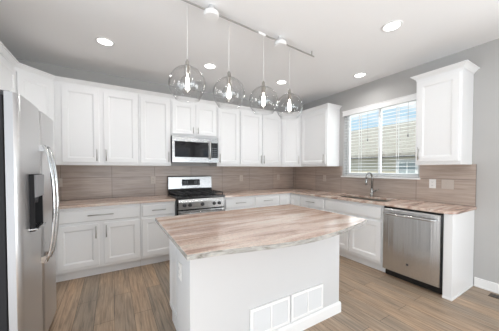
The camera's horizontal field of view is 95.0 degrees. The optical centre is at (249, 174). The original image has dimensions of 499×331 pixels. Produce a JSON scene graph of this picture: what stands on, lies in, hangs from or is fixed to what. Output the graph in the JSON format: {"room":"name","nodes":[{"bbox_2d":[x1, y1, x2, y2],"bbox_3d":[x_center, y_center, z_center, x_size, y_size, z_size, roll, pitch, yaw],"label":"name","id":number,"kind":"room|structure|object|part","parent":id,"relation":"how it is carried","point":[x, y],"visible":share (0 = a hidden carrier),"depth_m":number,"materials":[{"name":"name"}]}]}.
{"room":"kitchen","nodes":[
{"label":"kitchen","id":0,"kind":"room"},
{"bbox_2d":[16,58,292,199],"bbox_3d":[-1.091,-0.120,4.110,5.090,2.741,0.150,-1,1,-31],"label":"wall","id":1,"kind":"structure","parent":0,"point":[55,70],"depth_m":3.68,"materials":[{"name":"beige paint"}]},
{"bbox_2d":[14,68,54,158],"bbox_3d":[-2.689,-0.636,2.697,0.609,1.045,0.619,-1,1,-31],"label":"upper cabinet","id":2,"kind":"object","parent":1,"relation":"attached to","point":[39,91],"visible":0.2,"depth_m":2.66,"materials":[{"name":"white paint"}]},
{"bbox_2d":[54,81,138,165],"bbox_3d":[-2.083,-0.647,3.195,0.937,1.045,0.385,-1,1,-31],"label":"upper cabinet","id":3,"kind":"object","parent":1,"relation":"attached to","point":[94,126],"visible":0.98,"depth_m":3.04,"materials":[{"name":"white paint"}]},
{"bbox_3d":[-2.183,-0.637,2.964,0.392,0.960,0.019,-1,1,-31],"label":"door","id":4,"kind":"part","parent":3,"relation":"part of","materials":[{"name":"white paint"}]},
{"bbox_3d":[-1.795,-0.642,3.196,0.408,0.960,0.019,-1,1,-31],"label":"door","id":5,"kind":"part","parent":3,"relation":"part of","materials":[{"name":"white paint"}]},
{"bbox_2d":[138,94,170,165],"bbox_3d":[-1.485,-0.655,3.551,0.450,1.045,0.385,-1,1,-31],"label":"upper cabinet","id":6,"kind":"object","parent":1,"relation":"attached to","point":[154,113],"visible":0.92,"depth_m":3.42,"materials":[{"name":"white paint"}]},
{"bbox_2d":[56,165,292,200],"bbox_3d":[-1.050,0.095,4.046,4.790,0.486,0.010,-1,1,-31],"label":"tiled wall","id":7,"kind":"structure","parent":1,"relation":"attached to","point":[79,181],"depth_m":3.69,"materials":[{"name":"beige tile"}]},
{"bbox_2d":[58,178,62,186],"bbox_3d":[-2.592,0.112,3.116,0.072,0.116,0.009,-1,1,-31],"label":"wall outlet","id":8,"kind":"object","parent":7,"relation":"attached to","point":[60,180],"visible":0.58,"depth_m":3.12,"materials":[{"name":"beige plastic"}]},
{"bbox_2d":[170,99,216,137],"bbox_3d":[-0.963,-0.898,3.857,0.760,0.572,0.385,-1,1,-31],"label":"upper cabinet","id":9,"kind":"object","parent":1,"relation":"attached to","point":[192,119],"visible":0.93,"depth_m":3.71,"materials":[{"name":"white paint"}]},
{"bbox_3d":[-1.048,-0.884,3.635,0.353,0.494,0.019,-1,1,-31],"label":"door","id":10,"kind":"part","parent":9,"relation":"part of","materials":[{"name":"white paint"}]},
{"bbox_2d":[171,135,217,162],"bbox_3d":[-0.942,-0.402,3.833,0.756,0.412,0.444,-1,1,-31],"label":"microwave","id":11,"kind":"object","parent":9,"relation":"attached to","point":[184,149],"visible":0.96,"depth_m":3.67,"materials":[{"name":"grey metal"}]},
{"bbox_3d":[-0.596,-0.400,3.847,0.126,0.245,0.018,-1,1,-31],"label":"control panel","id":12,"kind":"part","parent":11,"relation":"part of","materials":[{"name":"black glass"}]},
{"bbox_3d":[-0.725,-0.889,3.827,0.349,0.494,0.019,-1,1,-31],"label":"door","id":13,"kind":"part","parent":9,"relation":"part of","materials":[{"name":"white paint"}]},
{"bbox_2d":[210,106,238,166],"bbox_3d":[-0.443,-0.669,4.171,0.443,1.045,0.385,-1,1,-31],"label":"upper cabinet","id":14,"kind":"object","parent":1,"relation":"attached to","point":[227,118],"visible":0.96,"depth_m":4.04,"materials":[{"name":"white paint"}]},
{"bbox_3d":[-0.368,-0.660,4.045,0.410,0.960,0.019,-1,1,-31],"label":"door","id":15,"kind":"part","parent":14,"relation":"part of","materials":[{"name":"white paint"}]},
{"bbox_2d":[232,109,280,166],"bbox_3d":[0.164,-0.677,4.533,0.964,1.045,0.385,-1,1,-31],"label":"upper cabinet","id":16,"kind":"object","parent":1,"relation":"attached to","point":[259,133],"visible":0.98,"depth_m":4.37,"materials":[{"name":"white paint"}]},
{"bbox_3d":[0.035,-0.666,4.285,0.458,0.960,0.019,-1,1,-31],"label":"door","id":17,"kind":"part","parent":16,"relation":"part of","materials":[{"name":"white paint"}]},
{"bbox_3d":[0.444,-0.671,4.529,0.456,0.960,0.019,-1,1,-31],"label":"door","id":18,"kind":"part","parent":16,"relation":"part of","materials":[{"name":"white paint"}]},
{"bbox_2d":[281,115,301,166],"bbox_3d":[0.901,-0.683,4.835,0.609,1.045,0.619,-1,1,-31],"label":"upper cabinet","id":19,"kind":"object","parent":1,"relation":"attached to","point":[290,124],"visible":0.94,"depth_m":4.61,"materials":[{"name":"white paint"}]},
{"bbox_2d":[0,0,498,107],"bbox_3d":[1.045,-1.486,0.492,5.090,0.150,8.500,-1,1,-31],"label":"ceiling","id":20,"kind":"structure","parent":0,"point":[345,39],"depth_m":2.41,"materials":[{"name":"paint"}]},
{"bbox_2d":[95,37,114,45],"bbox_3d":[-1.583,-1.451,2.506,0.184,0.008,0.184,-1,1,-31],"label":"recessed light","id":21,"kind":"object","parent":20,"relation":"in","point":[104,41],"visible":1,"depth_m":2.50,"materials":[{"name":"white paint"}]},
{"bbox_2d":[203,63,216,68],"bbox_3d":[-0.535,-1.464,3.102,0.184,0.008,0.184,-1,1,-31],"label":"recessed light","id":22,"kind":"object","parent":20,"relation":"in","point":[206,65],"visible":1,"depth_m":3.10,"materials":[{"name":"white paint"}]},
{"bbox_2d":[182,0,313,56],"bbox_3d":[0.008,-1.401,2.197,1.870,0.096,0.128,-1,2,-35],"label":"rail","id":23,"kind":"object","parent":20,"relation":"attached to","point":[211,14],"visible":1,"depth_m":2.06,"materials":[{"name":"grey metal"}]},
{"bbox_2d":[174,41,204,100],"bbox_3d":[-0.502,-0.992,1.846,0.294,0.768,0.294,-1,1,-31],"label":"pendant light","id":24,"kind":"object","parent":23,"relation":"hanging from","point":[187,66],"visible":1,"depth_m":1.84,"materials":[{"name":"clear glass"}]},
{"bbox_2d":[184,59,190,74],"bbox_3d":[-0.502,-0.868,1.849,0.052,0.122,0.052,-1,1,-31],"label":"socket","id":25,"kind":"object","parent":24,"relation":"attached to","point":[187,66],"depth_m":1.83,"materials":[{"name":"grey metal"}]},
{"bbox_3d":[-0.319,-1.391,1.966,1.070,0.014,0.008,-1,2,-35],"label":"rail","id":26,"kind":"part","parent":23,"relation":"part of","materials":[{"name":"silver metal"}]},
{"bbox_2d":[213,71,243,100],"bbox_3d":[-0.186,-0.997,2.069,0.294,0.768,0.294,-1,1,-31],"label":"pendant light","id":27,"kind":"object","parent":23,"relation":"hanging from","point":[228,77],"visible":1,"depth_m":2.06,"materials":[{"name":"clear glass"}]},
{"bbox_2d":[226,71,231,84],"bbox_3d":[-0.186,-0.873,2.072,0.052,0.122,0.052,-1,1,-31],"label":"socket","id":28,"kind":"object","parent":27,"relation":"attached to","point":[228,77],"depth_m":2.06,"materials":[{"name":"grey metal"}]},
{"bbox_2d":[249,36,270,114],"bbox_3d":[0.141,-1.002,2.300,0.294,0.768,0.294,-1,1,-31],"label":"pendant light","id":29,"kind":"object","parent":23,"relation":"hanging from","point":[263,87],"visible":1,"depth_m":2.29,"materials":[{"name":"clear glass"}]},
{"bbox_2d":[261,81,265,93],"bbox_3d":[0.141,-0.878,2.303,0.052,0.122,0.052,-1,1,-31],"label":"socket","id":30,"kind":"object","parent":29,"relation":"attached to","point":[263,88],"depth_m":2.29,"materials":[{"name":"grey metal"}]},
{"bbox_3d":[0.141,-1.160,2.296,0.004,0.452,0.004,-1,1,-31],"label":"cord","id":31,"kind":"part","parent":29,"relation":"part of","materials":[{"name":"white plastic"}]},
{"bbox_3d":[0.449,-1.403,2.509,0.790,0.014,0.008,-1,2,-35],"label":"rail","id":32,"kind":"part","parent":23,"relation":"part of","materials":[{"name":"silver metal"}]},
{"bbox_2d":[284,47,302,111],"bbox_3d":[0.439,-1.006,2.510,0.294,0.768,0.294,-1,1,-31],"label":"pendant light","id":33,"kind":"object","parent":23,"relation":"hanging from","point":[289,93],"visible":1,"depth_m":2.50,"materials":[{"name":"clear glass"}]},
{"bbox_2d":[287,88,291,99],"bbox_3d":[0.439,-0.883,2.513,0.052,0.122,0.052,-1,1,-31],"label":"socket","id":34,"kind":"object","parent":33,"relation":"attached to","point":[289,93],"depth_m":2.50,"materials":[{"name":"grey metal"}]},
{"bbox_3d":[0.439,-1.165,2.507,0.004,0.452,0.004,-1,1,-31],"label":"cord","id":35,"kind":"part","parent":33,"relation":"part of","materials":[{"name":"white plastic"}]},
{"bbox_2d":[276,80,286,83],"bbox_3d":[0.513,-1.477,3.670,0.184,0.008,0.184,-1,1,-31],"label":"recessed light","id":36,"kind":"object","parent":20,"relation":"in","point":[278,81],"visible":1,"depth_m":3.67,"materials":[{"name":"white paint"}]},
{"bbox_2d":[353,72,366,77],"bbox_3d":[1.641,-1.471,3.398,0.184,0.008,0.184,-1,1,-31],"label":"recessed light","id":37,"kind":"object","parent":20,"relation":"in","point":[362,74],"visible":1,"depth_m":3.40,"materials":[{"name":"white paint"}]},
{"bbox_2d":[381,20,402,31],"bbox_3d":[1.393,-1.445,2.235,0.184,0.008,0.184,-1,1,-31],"label":"recessed light","id":38,"kind":"object","parent":20,"relation":"in","point":[393,25],"visible":1,"depth_m":2.22,"materials":[{"name":"white paint"}]},
{"bbox_2d":[48,255,498,330],"bbox_3d":[1.045,1.379,0.555,5.090,0.100,8.500,-1,1,-31],"label":"floor","id":39,"kind":"structure","parent":0,"point":[135,298],"depth_m":2.25,"materials":[{"name":"brown wood"}]},
{"bbox_2d":[0,90,59,330],"bbox_3d":[-1.792,0.421,1.498,0.841,1.775,0.906,-1,1,-31],"label":"refrigerator","id":40,"kind":"object","parent":39,"relation":"on","point":[29,185],"visible":1,"depth_m":1.36,"materials":[{"name":"silver metal"}]},
{"bbox_3d":[-1.413,0.379,1.456,0.058,1.670,0.448,-1,1,-31],"label":"door","id":41,"kind":"part","parent":40,"relation":"part of","materials":[{"name":"silver metal"}]},
{"bbox_3d":[-1.406,0.072,1.482,0.082,0.142,0.182,-1,1,-31],"label":"dispenser panel","id":42,"kind":"part","parent":40,"relation":"part of","materials":[{"name":"grey plastic"}]},
{"bbox_3d":[-1.647,0.370,1.848,0.058,1.670,0.452,-1,1,-31],"label":"door","id":43,"kind":"part","parent":40,"relation":"part of","materials":[{"name":"silver metal"}]},
{"bbox_3d":[-1.439,0.210,1.637,0.087,0.834,0.034,-1,1,-31],"label":"handle","id":44,"kind":"part","parent":40,"relation":"part of","materials":[{"name":"silver metal"}]},
{"bbox_3d":[-1.496,0.208,1.732,0.087,0.834,0.034,-1,1,-31],"label":"handle","id":45,"kind":"part","parent":40,"relation":"part of","materials":[{"name":"silver metal"}]},
{"bbox_2d":[55,203,140,281],"bbox_3d":[-2.015,0.832,3.103,0.927,0.882,0.661,-1,1,-31],"label":"base cabinet","id":46,"kind":"object","parent":39,"relation":"on","point":[95,240],"visible":0.93,"depth_m":2.85,"materials":[{"name":"white paint"}]},
{"bbox_3d":[-2.051,0.871,2.750,0.406,0.510,0.019,-1,1,-31],"label":"door","id":47,"kind":"part","parent":46,"relation":"part of","materials":[{"name":"white paint"}]},
{"bbox_3d":[-1.855,0.503,2.859,0.862,0.150,0.019,-1,1,-31],"label":"drawer","id":48,"kind":"part","parent":46,"relation":"part of","materials":[{"name":"white paint"}]},
{"bbox_3d":[-1.658,0.865,2.984,0.404,0.510,0.019,-1,1,-31],"label":"door","id":49,"kind":"part","parent":46,"relation":"part of","materials":[{"name":"white paint"}]},
{"bbox_2d":[140,201,174,265],"bbox_3d":[-1.419,0.824,3.458,0.455,0.882,0.661,-1,1,-31],"label":"base cabinet","id":50,"kind":"object","parent":39,"relation":"on","point":[154,242],"visible":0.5,"depth_m":3.19,"materials":[{"name":"white paint"}]},
{"bbox_3d":[-1.272,0.860,3.214,0.422,0.510,0.019,-1,1,-31],"label":"door","id":51,"kind":"part","parent":50,"relation":"part of","materials":[{"name":"white paint"}]},
{"bbox_3d":[-1.272,0.495,3.206,0.422,0.150,0.019,-1,1,-31],"label":"drawer","id":52,"kind":"part","parent":50,"relation":"part of","materials":[{"name":"white paint"}]},
{"bbox_2d":[167,176,224,215],"bbox_3d":[-0.862,0.646,3.726,0.760,1.225,0.733,-1,1,-31],"label":"gas range","id":53,"kind":"object","parent":39,"relation":"on","point":[192,194],"visible":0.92,"depth_m":3.60,"materials":[{"name":"silver metal"}]},
{"bbox_2d":[168,193,224,199],"bbox_3d":[-0.882,0.342,3.753,0.760,0.032,0.655,-1,1,-31],"label":"cooktop","id":54,"kind":"object","parent":53,"relation":"in","point":[207,196],"depth_m":3.53,"materials":[{"name":"black metal"}]},
{"bbox_3d":[-0.721,0.798,3.492,0.716,0.532,0.044,-1,1,-31],"label":"oven door","id":55,"kind":"part","parent":53,"relation":"part of","materials":[{"name":"silver metal"}]},
{"bbox_3d":[-0.719,0.437,3.481,0.716,0.144,0.051,-1,1,-31],"label":"control panel","id":56,"kind":"part","parent":53,"relation":"part of","materials":[{"name":"silver metal"}]},
{"bbox_3d":[-0.692,0.565,3.439,0.680,0.026,0.069,-1,1,-31],"label":"oven handle","id":57,"kind":"part","parent":53,"relation":"part of","materials":[{"name":"silver metal"}]},
{"bbox_2d":[224,196,253,210],"bbox_3d":[-0.306,0.809,4.120,0.574,0.882,0.661,-1,1,-31],"label":"base cabinet","id":58,"kind":"object","parent":39,"relation":"on","point":[242,202],"visible":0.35,"depth_m":3.85,"materials":[{"name":"white paint"}]},
{"bbox_2d":[219,188,476,213],"bbox_3d":[0.934,0.367,3.422,2.000,0.030,3.098,-1,1,-31],"label":"countertop","id":59,"kind":"structure","parent":58,"relation":"on","point":[442,208],"depth_m":3.25,"materials":[{"name":"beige stone"}]},
{"bbox_2d":[343,196,388,201],"bbox_3d":[1.711,0.478,3.458,0.378,0.188,0.844,-1,1,-31],"label":"sink","id":60,"kind":"object","parent":59,"relation":"in","point":[343,196],"visible":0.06,"depth_m":3.52,"materials":[{"name":"metal"}]},
{"bbox_2d":[365,172,378,196],"bbox_3d":[1.866,0.156,3.535,0.196,0.384,0.136,0,1,6],"label":"kitchen faucet","id":61,"kind":"object","parent":59,"relation":"on","point":[370,173],"visible":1,"depth_m":3.55,"materials":[{"name":"grey metal"}]},
{"bbox_3d":[1.848,0.094,3.531,0.171,0.260,0.025,-1,1,-31],"label":"spout","id":62,"kind":"part","parent":61,"relation":"part of","materials":[{"name":"grey metal"}]},
{"bbox_2d":[169,235,340,330],"bbox_3d":[0.042,0.853,2.112,1.438,0.883,0.789,-1,1,-31],"label":"kitchen island","id":63,"kind":"object","parent":39,"relation":"on","point":[215,293],"visible":0.52,"depth_m":1.67,"materials":[{"name":"white paint"}]},
{"bbox_3d":[-0.628,0.807,1.919,0.005,0.783,0.394,-1,1,-31],"label":"trim","id":64,"kind":"part","parent":63,"relation":"part of","materials":[{"name":"white paint"}]},
{"bbox_2d":[178,261,181,280],"bbox_3d":[-0.494,0.685,1.619,0.009,0.116,0.072,-1,1,-31],"label":"wall outlet","id":65,"kind":"object","parent":63,"relation":"attached to","point":[179,263],"visible":1,"depth_m":1.61,"materials":[{"name":"white plastic"}]},
{"bbox_2d":[155,204,366,260],"bbox_3d":[0.123,0.399,1.925,1.550,0.030,1.135,-1,1,-31],"label":"island countertop","id":66,"kind":"structure","parent":63,"relation":"on","point":[209,234],"depth_m":1.65,"materials":[{"name":"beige stone"}]},
{"bbox_2d":[250,295,289,330],"bbox_3d":[0.163,1.078,1.736,0.366,0.216,0.016,-1,1,-31],"label":"air vent","id":67,"kind":"object","parent":63,"relation":"attached to","point":[270,316],"visible":1,"depth_m":1.73,"materials":[{"name":"white metal"}]},
{"bbox_2d":[290,283,322,321],"bbox_3d":[0.490,1.074,1.930,0.366,0.216,0.016,-1,1,-31],"label":"air vent","id":68,"kind":"object","parent":63,"relation":"attached to","point":[307,301],"visible":1,"depth_m":1.92,"materials":[{"name":"white metal"}]},
{"bbox_3d":[0.148,1.248,1.942,1.438,0.102,0.374,-1,1,-31],"label":"baseboard","id":69,"kind":"part","parent":63,"relation":"part of","materials":[{"name":"white paint"}]},
{"bbox_2d":[254,194,278,207],"bbox_3d":[0.176,0.803,4.407,0.544,0.882,0.661,-1,1,-31],"label":"base cabinet","id":70,"kind":"object","parent":39,"relation":"on","point":[271,199],"visible":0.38,"depth_m":4.14,"materials":[{"name":"white paint"}]},
{"bbox_3d":[0.323,0.474,4.156,0.512,0.150,0.019,-1,1,-31],"label":"drawer","id":71,"kind":"part","parent":70,"relation":"part of","materials":[{"name":"white paint"}]},
{"bbox_2d":[279,193,300,205],"bbox_3d":[0.849,0.797,4.678,0.885,0.882,0.885,-1,1,-31],"label":"base cabinet","id":72,"kind":"object","parent":39,"relation":"on","point":[286,198],"visible":0.23,"depth_m":4.33,"materials":[{"name":"white paint"}]},
{"bbox_3d":[0.673,0.742,4.370,0.244,0.695,0.019,-1,1,-31],"label":"door","id":73,"kind":"part","parent":72,"relation":"part of","materials":[{"name":"white paint"}]},
{"bbox_3d":[0.858,0.743,4.323,0.019,0.695,0.244,-1,1,-31],"label":"door","id":74,"kind":"part","parent":72,"relation":"part of","materials":[{"name":"white paint"}]},
{"bbox_2d":[301,195,342,210],"bbox_3d":[1.317,0.809,4.111,0.661,0.882,0.565,-1,1,-31],"label":"base cabinet","id":75,"kind":"object","parent":39,"relation":"on","point":[313,202],"visible":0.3,"depth_m":3.91,"materials":[{"name":"white paint"}]},
{"bbox_3d":[1.072,0.479,3.958,0.019,0.150,0.530,-1,1,-31],"label":"drawer","id":76,"kind":"part","parent":75,"relation":"part of","materials":[{"name":"white paint"}]},
{"bbox_2d":[325,198,385,271],"bbox_3d":[1.703,0.824,3.463,0.661,0.882,0.936,-1,1,-31],"label":"base cabinet","id":77,"kind":"object","parent":39,"relation":"on","point":[363,244],"visible":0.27,"depth_m":3.15,"materials":[{"name":"white paint"}]},
{"bbox_3d":[1.338,0.854,3.520,0.019,0.510,0.428,-1,1,-31],"label":"door","id":78,"kind":"part","parent":77,"relation":"part of","materials":[{"name":"white paint"}]},
{"bbox_3d":[1.457,0.493,3.312,0.019,0.150,0.895,-1,1,-31],"label":"drawer","id":79,"kind":"part","parent":77,"relation":"part of","materials":[{"name":"white paint"}]},
{"bbox_3d":[1.571,0.862,3.130,0.019,0.510,0.453,-1,1,-31],"label":"door","id":80,"kind":"part","parent":77,"relation":"part of","materials":[{"name":"white paint"}]},
{"bbox_2d":[383,206,443,294],"bbox_3d":[2.075,0.842,2.779,0.692,0.868,0.606,-1,1,-31],"label":"dishwasher","id":81,"kind":"object","parent":39,"relation":"on","point":[412,239],"visible":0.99,"depth_m":2.59,"materials":[{"name":"silver metal"}]},
{"bbox_3d":[1.805,0.483,2.612,0.066,0.025,0.532,-1,1,-31],"label":"handle","id":82,"kind":"part","parent":81,"relation":"part of","materials":[{"name":"silver metal"}]},
{"bbox_3d":[1.911,1.235,2.689,0.015,0.086,0.602,-1,1,-31],"label":"toe panel","id":83,"kind":"part","parent":81,"relation":"part of","materials":[{"name":"metal"}]},
{"bbox_2d":[442,210,474,300],"bbox_3d":[2.300,0.845,2.506,0.623,0.882,0.083,-1,1,-31],"label":"end panel","id":84,"kind":"object","parent":39,"relation":"on","point":[458,237],"visible":0.88,"depth_m":2.40,"materials":[{"name":"white paint"}]},
{"bbox_3d":[2.293,1.277,2.511,0.605,0.018,0.083,-1,1,-31],"label":"shoe molding","id":85,"kind":"part","parent":84,"relation":"part of","materials":[{"name":"white paint"}]},
{"bbox_2d":[488,293,498,298],"bbox_3d":[2.645,1.287,2.333,0.100,0.005,0.280,-1,1,-31],"label":"floor vent","id":86,"kind":"object","parent":39,"relation":"in","point":[490,294],"visible":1,"depth_m":2.42,"materials":[{"name":"brown metal"}]},
{"bbox_3d":[-2.489,0.847,2.414,0.627,0.882,1.361,-1,1,-31],"label":"cabinet","id":87,"kind":"object","parent":39,"relation":"on","visible":0},
{"bbox_2d":[60,195,175,208],"bbox_3d":[-1.899,0.381,2.749,1.994,0.030,1.356,-1,1,-31],"label":"countertop","id":88,"kind":"structure","parent":87,"relation":"on","point":[64,204],"depth_m":3.09,"materials":[{"name":"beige stone"}]},
{"bbox_2d":[293,39,498,284],"bbox_3d":[3.206,-0.068,1.723,0.150,2.741,8.350,-1,1,-31],"label":"wall","id":89,"kind":"structure","parent":0,"point":[485,139],"depth_m":2.58,"materials":[{"name":"grey paint"}]},
{"bbox_2d":[301,107,339,166],"bbox_3d":[1.316,-0.673,4.358,0.385,1.045,0.643,-1,1,-31],"label":"upper cabinet","id":90,"kind":"object","parent":89,"relation":"attached to","point":[320,129],"visible":1,"depth_m":4.16,"materials":[{"name":"white paint"}]},
{"bbox_2d":[0,41,341,115],"bbox_3d":[-0.239,-1.181,2.975,4.456,0.056,1.970,-1,1,-31],"label":"crown molding","id":91,"kind":"structure","parent":90,"relation":"attached to","point":[4,51],"depth_m":3.25,"materials":[{"name":"white paint"}]},
{"bbox_3d":[1.190,-0.666,4.283,0.019,0.960,0.605,-1,1,-31],"label":"door","id":92,"kind":"part","parent":90,"relation":"part of","materials":[{"name":"white paint"}]},
{"bbox_2d":[341,101,419,179],"bbox_3d":[2.035,-0.510,3.630,0.170,1.140,1.236,-1,1,-31],"label":"window","id":93,"kind":"structure","parent":89,"relation":"in","point":[380,112],"depth_m":3.66,"materials":[{"name":"white plastic"}]},
{"bbox_2d":[342,93,417,176],"bbox_3d":[2.017,-0.542,3.618,0.095,1.144,1.232,-1,1,-31],"label":"window blind","id":94,"kind":"object","parent":93,"relation":"attached to","point":[409,98],"visible":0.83,"depth_m":3.49,"materials":[{"name":"white paint"}]},
{"bbox_3d":[1.879,-0.508,3.882,0.062,1.056,0.010,-1,1,-31],"label":"ladder cord","id":95,"kind":"part","parent":94,"relation":"part of","materials":[{"name":"white fabric"}]},
{"bbox_3d":[1.879,0.015,3.894,0.054,0.018,0.570,-1,1,-31],"label":"rail","id":96,"kind":"part","parent":94,"relation":"part of","materials":[{"name":"white plastic"}]},
{"bbox_3d":[2.183,0.026,3.384,0.054,0.018,0.570,-1,1,-31],"label":"rail","id":97,"kind":"part","parent":94,"relation":"part of","materials":[{"name":"white plastic"}]},
{"bbox_3d":[2.183,-0.496,3.372,0.062,1.056,0.010,-1,1,-31],"label":"ladder cord","id":98,"kind":"part","parent":94,"relation":"part of","materials":[{"name":"white fabric"}]},
{"bbox_3d":[2.018,0.048,3.631,0.129,0.024,1.236,-1,1,-31],"label":"sill","id":99,"kind":"part","parent":93,"relation":"part of","materials":[{"name":"white paint"}]},
{"bbox_2d":[293,164,476,206],"bbox_3d":[1.796,0.097,3.937,0.010,0.486,3.090,-1,1,-31],"label":"tiled wall","id":100,"kind":"structure","parent":89,"relation":"attached to","point":[464,177],"depth_m":3.22,"materials":[{"name":"beige tile"}]},
{"bbox_2d":[429,179,435,187],"bbox_3d":[2.367,0.121,2.960,0.009,0.116,0.072,-1,1,-31],"label":"wall outlet","id":101,"kind":"object","parent":100,"relation":"attached to","point":[432,182],"visible":1,"depth_m":2.96,"materials":[{"name":"white plastic"}]},
{"bbox_2d":[441,179,453,188],"bbox_3d":[2.446,0.124,2.827,0.009,0.116,0.120,-1,1,-31],"label":"light switch","id":102,"kind":"object","parent":100,"relation":"attached to","point":[446,184],"visible":1,"depth_m":2.83,"materials":[{"name":"beige plastic"}]},
{"bbox_2d":[415,68,473,164],"bbox_3d":[2.292,-0.637,2.719,0.385,1.045,0.436,-1,1,-31],"label":"upper cabinet","id":103,"kind":"object","parent":89,"relation":"attached to","point":[444,102],"visible":1,"depth_m":2.59,"materials":[{"name":"white paint"}]},
{"bbox_3d":[2.166,-0.629,2.644,0.019,0.960,0.398,-1,1,-31],"label":"door","id":104,"kind":"part","parent":103,"relation":"part of","materials":[{"name":"white paint"}]},
{"bbox_2d":[410,60,479,81],"bbox_3d":[2.295,-1.175,2.709,0.375,0.056,0.536,-1,1,-31],"label":"crown molding","id":105,"kind":"structure","parent":103,"relation":"attached to","point":[468,65],"depth_m":2.56,"materials":[{"name":"white paint"}]},
{"bbox_2d":[474,277,498,293],"bbox_3d":[3.889,1.279,0.441,0.018,0.105,5.098,-1,1,-31],"label":"baseboard","id":106,"kind":"structure","parent":89,"relation":"attached to","point":[481,283],"depth_m":2.54,"materials":[{"name":"white paint"}]},
{"bbox_3d":[-1.039,-0.012,-0.804,0.150,2.741,8.350,-1,1,-31],"label":"wall","id":107,"kind":"structure","parent":0,"visible":0},
{"bbox_2d":[0,54,15,92],"bbox_3d":[-2.472,-0.623,2.114,0.385,1.045,0.622,-1,1,-31],"label":"upper cabinet","id":108,"kind":"object","parent":107,"relation":"attached to","point":[7,71],"visible":0.26,"depth_m":2.25,"materials":[{"name":"white paint"}]},
{"label":"outside","id":109,"kind":"structure","parent":0,"visible":0},
{"bbox_3d":[15.702,1.952,19.894,39.830,0.100,70.000,-1,1,-31],"label":"ground","id":110,"kind":"structure","parent":109,"visible":0},
{"bbox_2d":[351,121,417,176],"bbox_3d":[7.271,-0.209,11.331,7.730,4.600,16.800,-1,1,-31],"label":"house","id":111,"kind":"structure","parent":110,"relation":"on","point":[358,165],"depth_m":8.90,"materials":[{"name":"beige"}]}
]}

